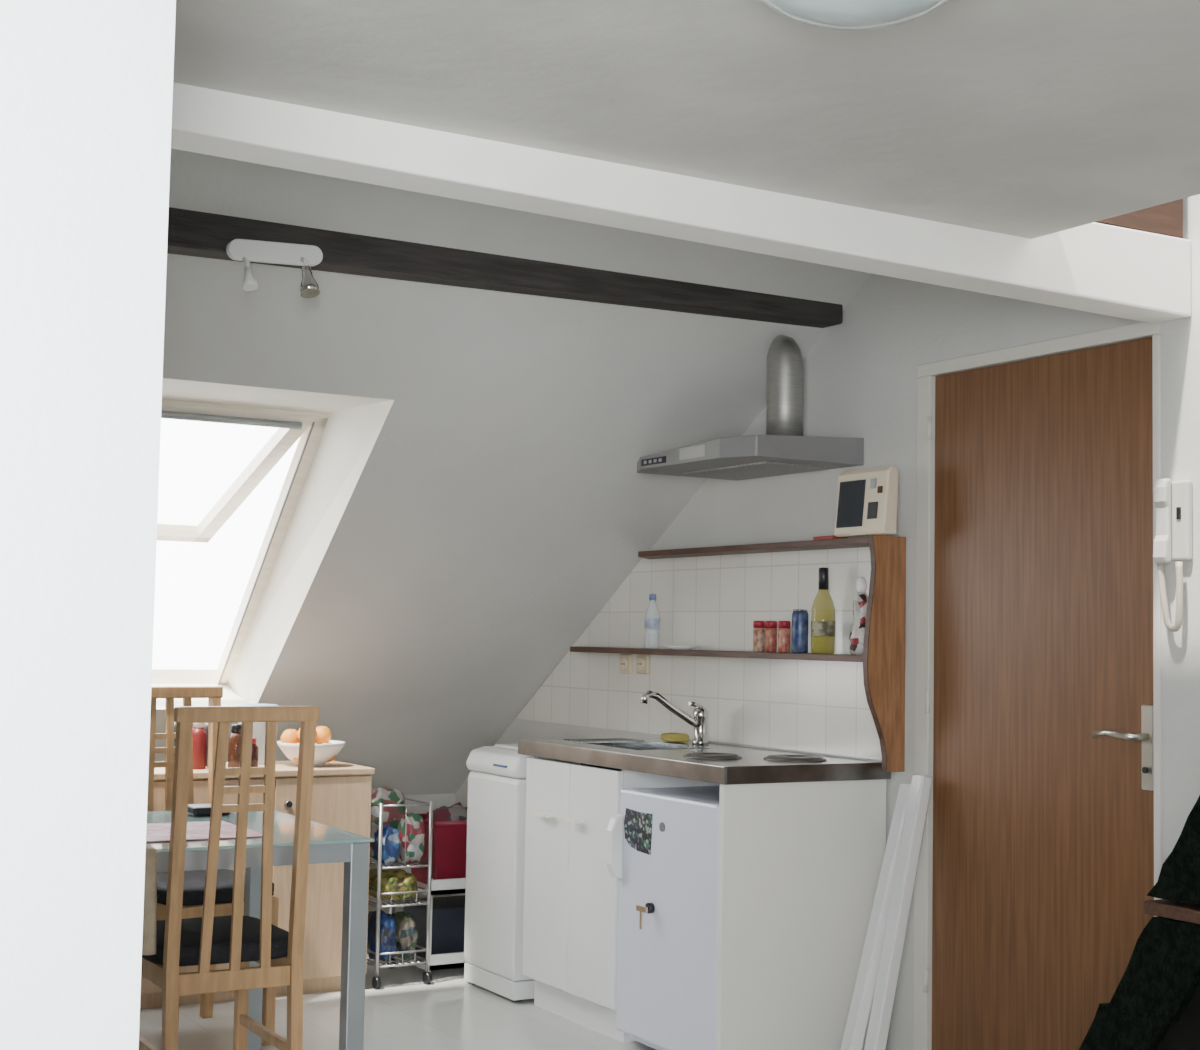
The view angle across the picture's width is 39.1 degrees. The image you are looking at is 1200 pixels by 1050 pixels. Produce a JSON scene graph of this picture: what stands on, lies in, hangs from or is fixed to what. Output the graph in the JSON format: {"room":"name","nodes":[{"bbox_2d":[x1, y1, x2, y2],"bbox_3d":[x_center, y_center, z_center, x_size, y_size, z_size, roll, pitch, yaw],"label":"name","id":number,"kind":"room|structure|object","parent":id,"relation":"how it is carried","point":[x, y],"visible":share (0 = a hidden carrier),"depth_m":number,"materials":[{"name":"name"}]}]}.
{"room":"studio apartment","nodes":[
{"label":"studio apartment","id":0,"kind":"room"},
{"bbox_2d":[0,0,175,1049],"bbox_3d":[-1.087,0.238,1.462,1.362,2.190,0.120,3,-4,-30],"label":"wall","id":1,"kind":"structure","parent":0,"point":[86,86],"depth_m":1.73,"materials":[{"name":"paint"}]},
{"bbox_2d":[138,955,655,1049],"bbox_3d":[-0.231,1.473,2.695,4.400,0.080,9.100,3,-4,-30],"label":"floor","id":2,"kind":"structure","parent":0,"point":[449,1012],"depth_m":5.46,"materials":[{"name":"tile"}]},
{"bbox_2d":[141,686,278,1044],"bbox_3d":[-1.262,1.047,5.259,0.374,1.070,0.480,4,-5,-38],"label":"dining chair","id":3,"kind":"object","parent":2,"relation":"on","point":[194,881],"visible":0.29,"depth_m":5.41,"materials":[{"name":"brown wood"}]},
{"bbox_2d":[138,706,318,1049],"bbox_3d":[-0.986,0.990,4.308,0.374,1.070,0.480,3,-4,-30],"label":"dining chair","id":4,"kind":"object","parent":2,"relation":"on","point":[236,939],"visible":0.78,"depth_m":4.15,"materials":[{"name":"brown wood"}]},
{"bbox_2d":[140,760,374,1008],"bbox_3d":[-1.380,1.232,5.867,1.100,0.775,0.435,3,-4,-30],"label":"sideboard","id":5,"kind":"object","parent":2,"relation":"on","point":[341,794],"visible":0.31,"depth_m":5.88,"materials":[{"name":"brown wood"}]},
{"bbox_2d":[174,722,175,757],"bbox_3d":[-1.449,0.738,5.839,0.060,0.204,0.060,3,-4,-30],"label":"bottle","id":6,"kind":"object","parent":5,"relation":"on","point":[174,722],"visible":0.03,"depth_m":5.81,"materials":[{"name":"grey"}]},
{"bbox_2d":[192,723,206,769],"bbox_3d":[-1.385,0.753,5.829,0.056,0.174,0.056,3,-4,-30],"label":"sauce bottle","id":7,"kind":"object","parent":5,"relation":"on","point":[199,735],"visible":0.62,"depth_m":5.81,"materials":[{"name":"red plastic"}]},
{"bbox_2d":[204,723,207,765],"bbox_3d":[-1.385,0.753,5.980,0.072,0.194,0.072,3,-4,-30],"label":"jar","id":8,"kind":"object","parent":5,"relation":"on","point":[206,724],"visible":0.02,"depth_m":5.94,"materials":[{"name":"glass"}]},
{"bbox_2d":[228,724,241,767],"bbox_3d":[-1.260,0.767,5.855,0.052,0.154,0.052,3,-4,-30],"label":"jar","id":9,"kind":"object","parent":5,"relation":"on","point":[234,746],"visible":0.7,"depth_m":5.83,"materials":[{"name":"brown glass"}]},
{"bbox_2d":[251,738,258,766],"bbox_3d":[-1.226,0.797,5.920,0.060,0.104,0.060,3,-4,-30],"label":"bottle","id":10,"kind":"object","parent":5,"relation":"on","point":[255,749],"visible":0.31,"depth_m":5.90,"materials":[{"name":"red glass"}]},
{"bbox_2d":[238,704,278,705],"bbox_3d":[-1.238,0.755,6.112,0.156,0.213,0.156,3,-4,-30],"label":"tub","id":11,"kind":"object","parent":5,"relation":"on","point":[239,704],"visible":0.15,"depth_m":6.08,"materials":[{"name":"white plastic"}]},
{"bbox_2d":[277,740,344,766],"bbox_3d":[-1.035,0.819,6.053,0.244,0.085,0.244,3,-4,-30],"label":"fruit bowl","id":12,"kind":"object","parent":5,"relation":"on","point":[323,752],"visible":0.59,"depth_m":5.98,"materials":[{"name":"white ceramic"}]},
{"bbox_2d":[281,728,298,743],"bbox_3d":[-1.108,0.764,6.054,0.070,0.072,0.070,2,-4,-15],"label":"fruit","id":13,"kind":"object","parent":12,"relation":"in","point":[289,735],"visible":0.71,"depth_m":6.03,"materials":[{"name":"orange food"}]},
{"bbox_2d":[315,725,331,743],"bbox_3d":[-1.003,0.758,6.093,0.070,0.072,0.070,1,-4,6],"label":"fruit","id":14,"kind":"object","parent":12,"relation":"in","point":[324,735],"visible":0.73,"depth_m":6.07,"materials":[{"name":"orange food"}]},
{"bbox_2d":[322,742,335,761],"bbox_3d":[-0.976,0.811,6.042,0.070,0.072,0.070,-1,-4,26],"label":"fruit","id":15,"kind":"object","parent":12,"relation":"in","point":[333,757],"visible":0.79,"depth_m":6.03,"materials":[{"name":"orange food"}]},
{"bbox_3d":[-1.063,0.807,6.003,0.070,0.072,0.070,3,-4,-30],"label":"fruit","id":16,"kind":"object","parent":12,"relation":"in","visible":0},
{"bbox_2d":[297,728,316,738],"bbox_3d":[-1.046,0.747,6.039,0.070,0.072,0.070,4,-5,-34],"label":"fruit","id":17,"kind":"object","parent":16,"relation":"on","point":[298,732],"visible":0.11,"depth_m":6.03,"materials":[{"name":"orange food"}]},
{"bbox_2d":[146,810,373,1049],"bbox_3d":[-1.185,1.172,4.502,0.880,0.722,0.850,3,-4,-30],"label":"glass table","id":18,"kind":"object","parent":2,"relation":"on","point":[328,844],"visible":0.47,"depth_m":4.36,"materials":[{"name":"teal"}]},
{"bbox_2d":[142,844,156,954],"bbox_3d":[-1.194,0.903,4.051,0.245,0.251,0.104,3,-4,-30],"label":"tea towel","id":19,"kind":"object","parent":18,"relation":"hanging from","point":[150,882],"visible":0.1,"depth_m":4.06,"materials":[{"name":"beige fabric"}]},
{"bbox_2d":[146,821,261,842],"bbox_3d":[-1.164,0.802,4.413,0.490,0.004,0.380,3,-4,-30],"label":"placemat","id":20,"kind":"object","parent":18,"relation":"on","point":[155,832],"visible":0.22,"depth_m":4.42,"materials":[{"name":"white fabric"}]},
{"bbox_2d":[188,804,230,816],"bbox_3d":[-1.131,0.821,4.872,0.110,0.027,0.100,3,-4,-30],"label":"wallet","id":21,"kind":"object","parent":18,"relation":"on","point":[197,810],"visible":0.42,"depth_m":4.82,"materials":[{"name":"black leather"}]},
{"bbox_2d":[367,797,432,988],"bbox_3d":[-0.780,1.326,6.175,0.211,0.650,0.364,3,-4,-30],"label":"trolley","id":22,"kind":"object","parent":2,"relation":"on","point":[376,981],"visible":0.67,"depth_m":6.05,"materials":[{"name":"silver metal"}]},
{"bbox_2d":[367,909,395,960],"bbox_3d":[-0.795,1.476,6.089,0.089,0.183,0.172,3,-4,-30],"label":"snack bag","id":23,"kind":"object","parent":22,"relation":"on","point":[387,921],"visible":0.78,"depth_m":6.03,"materials":[{"name":"blue plastic"}]},
{"bbox_2d":[374,825,399,864],"bbox_3d":[-0.767,1.149,6.075,0.087,0.142,0.108,3,-4,-30],"label":"snack bag","id":24,"kind":"object","parent":22,"relation":"on","point":[390,840],"visible":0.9,"depth_m":6.04,"materials":[{"name":"blue plastic"}]},
{"bbox_2d":[370,787,405,858],"bbox_3d":[-0.804,1.098,6.244,0.181,0.266,0.149,3,-4,-30],"label":"paper bag","id":25,"kind":"object","parent":22,"relation":"on","point":[392,816],"visible":0.34,"depth_m":6.19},
{"bbox_2d":[369,868,417,900],"bbox_3d":[-0.765,1.306,6.160,0.178,0.109,0.263,3,-4,-30],"label":"net","id":26,"kind":"object","parent":22,"relation":"on","point":[392,880],"visible":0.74,"depth_m":6.08,"materials":[{"name":"green plastic"}]},
{"bbox_2d":[367,945,425,967],"bbox_3d":[-0.784,1.553,6.159,0.202,0.053,0.326,3,-4,-30],"label":"wire shelf","id":27,"kind":"object","parent":22,"relation":"attached to","point":[377,965],"depth_m":6.03,"materials":[{"name":"silver metal"}]},
{"bbox_2d":[368,886,427,907],"bbox_3d":[-0.780,1.343,6.173,0.202,0.053,0.326,3,-4,-30],"label":"wire shelf","id":28,"kind":"object","parent":22,"relation":"attached to","point":[378,893],"depth_m":6.05,"materials":[{"name":"silver metal"}]},
{"bbox_2d":[369,797,429,869],"bbox_3d":[-0.776,1.121,6.187,0.202,0.228,0.326,3,-4,-30],"label":"wire shelf","id":29,"kind":"object","parent":22,"relation":"attached to","point":[380,805],"depth_m":6.05,"materials":[{"name":"silver metal"}]},
{"bbox_2d":[392,911,417,958],"bbox_3d":[-0.715,1.489,6.132,0.078,0.167,0.163,3,-4,-30],"label":"snack bag","id":30,"kind":"object","parent":22,"relation":"on","point":[406,934],"visible":0.75,"depth_m":6.08,"materials":[{"name":"multicoloured plastic"}]},
{"bbox_2d":[397,813,424,863],"bbox_3d":[-0.686,1.135,6.125,0.092,0.185,0.106,3,-4,-30],"label":"snack bag","id":31,"kind":"object","parent":22,"relation":"on","point":[415,831],"visible":0.91,"depth_m":6.09,"materials":[{"name":"multicoloured plastic"}]},
{"bbox_2d":[390,868,465,972],"bbox_3d":[-0.546,1.491,6.419,0.400,0.360,0.360,3,-4,-30],"label":"storage rack","id":32,"kind":"object","parent":2,"relation":"on","point":[455,885],"visible":0.09,"depth_m":6.21,"materials":[{"name":"white plastic"}]},
{"bbox_2d":[396,952,464,970],"bbox_3d":[-0.548,1.614,6.411,0.400,0.055,0.360,3,-4,-30],"label":"tray","id":33,"kind":"object","parent":32,"relation":"on","point":[456,959],"depth_m":6.20,"materials":[{"name":"white plastic"}]},
{"bbox_2d":[403,895,464,958],"bbox_3d":[-0.560,1.526,6.420,0.300,0.190,0.260,3,-4,-30],"label":"storage box","id":34,"kind":"object","parent":32,"relation":"on","point":[448,912],"visible":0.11,"depth_m":6.29,"materials":[{"name":"black plastic"}]},
{"bbox_2d":[402,868,465,895],"bbox_3d":[-0.543,1.344,6.428,0.400,0.055,0.360,3,-4,-30],"label":"tray","id":35,"kind":"object","parent":32,"relation":"on","point":[455,885],"depth_m":6.22,"materials":[{"name":"white plastic"}]},
{"bbox_2d":[411,813,466,883],"bbox_3d":[-0.550,1.230,6.418,0.323,0.244,0.294,3,-4,-30],"label":"basket","id":36,"kind":"object","parent":32,"relation":"on","point":[449,839],"visible":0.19,"depth_m":6.28,"materials":[{"name":"red plastic"}]},
{"bbox_2d":[427,802,466,821],"bbox_3d":[-0.543,1.170,6.421,0.256,0.223,0.216,3,-4,-30],"label":"crumpled cloth","id":37,"kind":"object","parent":36,"relation":"in","point":[455,812],"visible":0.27,"depth_m":6.37,"materials":[{"name":"fabric"}]},
{"bbox_2d":[464,744,534,1001],"bbox_3d":[-0.145,1.230,6.101,0.592,0.856,0.390,3,-4,-30],"label":"washing machine","id":38,"kind":"object","parent":2,"relation":"on","point":[496,806],"visible":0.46,"depth_m":5.92,"materials":[{"name":"white metal"}]},
{"bbox_2d":[522,756,719,1042],"bbox_3d":[0.128,1.210,5.637,0.610,0.843,0.615,3,-4,-30],"label":"base cabinet","id":39,"kind":"object","parent":2,"relation":"on","point":[570,916],"visible":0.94,"depth_m":5.47,"materials":[{"name":"white laminate"}]},
{"bbox_2d":[518,738,890,784],"bbox_3d":[0.292,0.793,5.424,0.603,0.155,1.250,3,-4,-30],"label":"countertop","id":40,"kind":"structure","parent":39,"relation":"on","point":[716,763],"depth_m":5.09,"materials":[{"name":"metal"}]},
{"bbox_2d":[581,742,713,770],"bbox_3d":[0.156,0.809,5.637,0.300,0.145,0.360,3,-4,-30],"label":"sink","id":41,"kind":"object","parent":40,"relation":"in","point":[634,746],"depth_m":5.78,"materials":[{"name":"metal"}]},
{"bbox_2d":[640,690,708,744],"bbox_3d":[0.251,0.651,5.713,0.271,0.184,0.056,3,-4,-30],"label":"mixer tap","id":42,"kind":"object","parent":40,"relation":"on","point":[700,714],"visible":1,"depth_m":5.74,"materials":[{"name":"silver metal"}]},
{"bbox_2d":[660,733,688,741],"bbox_3d":[0.260,0.737,5.865,0.072,0.031,0.103,3,-4,-30],"label":"sponge","id":43,"kind":"object","parent":40,"relation":"on","point":[668,737],"visible":1,"depth_m":5.83,"materials":[{"name":"yellow"}]},
{"bbox_2d":[606,786,719,1049],"bbox_3d":[0.411,1.200,5.120,0.602,0.767,0.548,3,-4,-30],"label":"fridge","id":44,"kind":"object","parent":2,"relation":"on","point":[662,846],"visible":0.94,"depth_m":4.98,"materials":[{"name":"metal"}]},
{"bbox_2d":[716,779,885,1049],"bbox_3d":[0.589,1.168,4.886,0.588,0.846,0.022,3,-4,-30],"label":"end panel","id":45,"kind":"object","parent":2,"relation":"on","point":[800,863],"visible":0.85,"depth_m":4.86,"materials":[{"name":"white laminate"}]},
{"bbox_2d":[841,784,910,1049],"bbox_3d":[0.786,1.167,4.809,0.316,0.845,0.054,4,-5,-38],"label":"plank","id":46,"kind":"object","parent":2,"relation":"on","point":[856,1025],"visible":0.83,"depth_m":4.79,"materials":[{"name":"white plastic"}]},
{"bbox_2d":[864,775,931,1049],"bbox_3d":[0.833,1.150,4.770,0.280,0.874,0.055,4,-5,-41],"label":"plank","id":47,"kind":"object","parent":2,"relation":"on","point":[892,948],"visible":1,"depth_m":4.77,"materials":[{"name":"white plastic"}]},
{"bbox_2d":[1079,795,1199,1049],"bbox_3d":[1.489,0.528,3.451,0.541,1.978,1.317,3,-4,-30],"label":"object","id":48,"kind":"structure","parent":2,"relation":"on","point":[1155,1004],"depth_m":3.46,"materials":[{"name":"black fabric"}]},
{"bbox_2d":[368,794,454,913],"bbox_3d":[-2.495,1.368,6.595,4.200,0.557,0.100,3,-4,-30],"label":"wall","id":49,"kind":"structure","parent":0,"point":[439,800],"depth_m":7.53,"materials":[{"name":"paint"}]},
{"bbox_2d":[155,148,871,794],"bbox_3d":[-1.417,-0.286,4.905,4.200,2.602,4.060,3,-4,-30],"label":"ceiling","id":50,"kind":"structure","parent":0,"point":[499,502],"depth_m":5.45,"materials":[{"name":"paint"}]},
{"bbox_2d":[151,378,393,708],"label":"window","id":51,"kind":"structure","parent":50,"relation":"attached to","point":[338,434],"depth_m":5.78,"materials":[{"name":"paint"}]},
{"bbox_2d":[173,0,1199,238],"bbox_3d":[0.862,-0.955,1.055,4.200,0.210,4.940,3,-4,-30],"label":"ceiling","id":52,"kind":"structure","parent":0,"point":[1030,119],"depth_m":2.86,"materials":[{"name":"paint"}]},
{"bbox_2d":[760,0,951,30],"bbox_3d":[0.353,-0.734,2.305,0.344,0.084,0.344,3,-4,-30],"label":"ceiling light","id":53,"kind":"object","parent":52,"relation":"attached to","point":[842,15],"visible":1,"depth_m":2.31,"materials":[{"name":"glass"}]},
{"bbox_2d":[453,194,1199,1049],"bbox_3d":[1.671,-0.456,3.914,0.120,4.000,9.100,3,-4,-30],"label":"wall","id":54,"kind":"structure","parent":0,"point":[860,377],"depth_m":5.03,"materials":[{"name":"paint"}]},
{"bbox_2d":[167,207,842,327],"bbox_3d":[-1.065,-0.758,4.333,4.188,0.185,0.105,3,-4,-30],"label":"beam","id":55,"kind":"structure","parent":54,"relation":"attached to","point":[190,233],"depth_m":4.71,"materials":[{"name":"black wood"}]},
{"bbox_2d":[226,239,322,297],"bbox_3d":[-0.823,-0.664,4.345,0.254,0.149,0.108,3,-4,-30],"label":"spotlight","id":56,"kind":"object","parent":55,"relation":"attached to","point":[245,250],"visible":1,"depth_m":4.35,"materials":[{"name":"white metal"}]},
{"bbox_2d":[619,654,632,673],"bbox_3d":[0.095,0.523,6.368,0.023,0.072,0.076,3,-4,-30],"label":"wall socket","id":57,"kind":"object","parent":54,"relation":"attached to","point":[626,660],"visible":1,"depth_m":6.35,"materials":[{"name":"plastic"}]},
{"bbox_2d":[636,654,649,673],"bbox_3d":[0.156,0.515,6.263,0.023,0.072,0.076,3,-4,-30],"label":"wall socket","id":58,"kind":"object","parent":54,"relation":"attached to","point":[642,660],"visible":0.98,"depth_m":6.25,"materials":[{"name":"plastic"}]},
{"bbox_2d":[171,82,1190,323],"bbox_3d":[-0.382,-0.709,3.167,4.199,0.194,0.120,3,-4,-30],"label":"beam","id":59,"kind":"structure","parent":54,"relation":"attached to","point":[1099,268],"depth_m":3.45,"materials":[{"name":"white paint"}]},
{"bbox_2d":[515,547,881,759],"bbox_3d":[0.274,0.433,6.101,0.008,0.660,2.475,3,-4,-30],"label":"backsplash","id":60,"kind":"structure","parent":54,"relation":"attached to","point":[705,602],"depth_m":5.82,"materials":[{"name":"tile"}]},
{"bbox_2d":[570,535,905,771],"bbox_3d":[0.349,0.424,5.817,0.146,0.694,1.960,3,-4,-30],"label":"wall shelf","id":61,"kind":"object","parent":54,"relation":"attached to","point":[883,657],"visible":1,"depth_m":4.99,"materials":[{"name":"brown wood"}]},
{"bbox_2d":[645,594,659,627],"bbox_3d":[0.189,0.349,6.123,0.056,0.197,0.056,3,-4,-30],"label":"plastic bottle","id":62,"kind":"object","parent":61,"relation":"on","point":[649,623],"visible":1,"depth_m":6.10,"materials":[{"name":"white"}]},
{"bbox_2d":[665,645,698,649],"bbox_3d":[0.287,0.430,5.927,0.124,0.014,0.124,3,-4,-30],"label":"saucer","id":63,"kind":"object","parent":61,"relation":"on","point":[674,647],"visible":1,"depth_m":5.89,"materials":[{"name":"white ceramic"}]},
{"bbox_2d":[753,621,764,651],"bbox_3d":[0.522,0.366,5.550,0.039,0.102,0.039,3,-4,-30],"label":"spice jar","id":64,"kind":"object","parent":61,"relation":"on","point":[759,626],"visible":0.96,"depth_m":5.53,"materials":[{"name":"red plastic"}]},
{"bbox_2d":[765,621,776,651],"bbox_3d":[0.557,0.364,5.509,0.039,0.102,0.039,3,-4,-30],"label":"spice jar","id":65,"kind":"object","parent":61,"relation":"on","point":[770,631],"visible":0.92,"depth_m":5.49,"materials":[{"name":"red plastic"}]},
{"bbox_2d":[778,621,789,652],"bbox_3d":[0.590,0.358,5.423,0.039,0.102,0.039,3,-4,-30],"label":"spice jar","id":66,"kind":"object","parent":61,"relation":"on","point":[784,626],"visible":1,"depth_m":5.41,"materials":[{"name":"red plastic"}]},
{"bbox_2d":[792,609,807,652],"bbox_3d":[0.635,0.338,5.368,0.052,0.138,0.052,3,-4,-30],"label":"drink can","id":67,"kind":"object","parent":61,"relation":"on","point":[799,616],"visible":0.91,"depth_m":5.35,"materials":[{"name":"metal"}]},
{"bbox_2d":[811,567,834,653],"bbox_3d":[0.695,0.267,5.262,0.075,0.268,0.075,3,-4,-30],"label":"liquor bottle","id":68,"kind":"object","parent":61,"relation":"on","point":[823,608],"visible":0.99,"depth_m":5.23,"materials":[{"name":"yellow glass"}]},
{"bbox_2d":[813,535,847,539],"bbox_3d":[0.712,0.041,5.216,0.060,0.012,0.100,3,-4,-30],"label":"matchbox","id":69,"kind":"object","parent":61,"relation":"on","point":[832,536],"visible":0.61,"depth_m":5.19},
{"bbox_2d":[849,577,867,654],"bbox_3d":[0.786,0.273,5.086,0.072,0.235,0.072,3,-4,-30],"label":"bottle","id":70,"kind":"object","parent":61,"relation":"on","point":[856,638],"visible":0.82,"depth_m":5.07,"materials":[{"name":"white plastic"}]},
{"bbox_2d":[834,466,897,536],"bbox_3d":[0.788,-0.068,5.021,0.058,0.199,0.235,3,-4,-30],"label":"television","id":71,"kind":"object","parent":61,"relation":"on","point":[866,504],"visible":0.99,"depth_m":4.99,"materials":[{"name":"beige plastic"}]},
{"bbox_2d":[637,335,863,479],"bbox_3d":[0.451,-0.388,5.423,0.462,0.429,0.680,3,-4,-30],"label":"range hood","id":72,"kind":"object","parent":54,"relation":"attached to","point":[784,449],"visible":1,"depth_m":5.29,"materials":[{"name":"silver metal"}]},
{"bbox_2d":[679,445,704,459],"bbox_3d":[0.298,-0.224,5.244,0.032,0.036,0.140,3,-4,-30],"label":"lamp","id":73,"kind":"object","parent":72,"relation":"attached to","point":[690,452],"depth_m":5.23,"materials":[{"name":"white plastic"}]},
{"bbox_2d":[913,322,1161,1049],"bbox_3d":[1.164,0.540,4.579,0.131,2.080,0.912,3,-4,-30],"label":"door","id":74,"kind":"structure","parent":54,"relation":"in","point":[1038,676],"depth_m":4.57,"materials":[{"name":"brown wood"}]},
{"bbox_2d":[1153,478,1192,631],"bbox_3d":[1.405,0.073,4.149,0.051,0.377,0.086,3,-4,-30],"label":"handset","id":75,"kind":"object","parent":54,"relation":"attached to","point":[1173,541],"visible":1,"depth_m":4.15,"materials":[{"name":"plastic"}]},
{"bbox_3d":[-0.371,-1.263,3.204,4.200,0.960,0.060,3,-4,-30],"label":"wall","id":76,"kind":"structure","parent":0,"visible":0},
{"bbox_2d":[1096,199,1182,237],"bbox_3d":[1.186,-0.889,4.044,0.570,0.338,0.028,3,-4,-30],"label":"trim","id":77,"kind":"structure","parent":76,"relation":"attached to","point":[1166,219],"depth_m":4.12,"materials":[{"name":"brown wood"}]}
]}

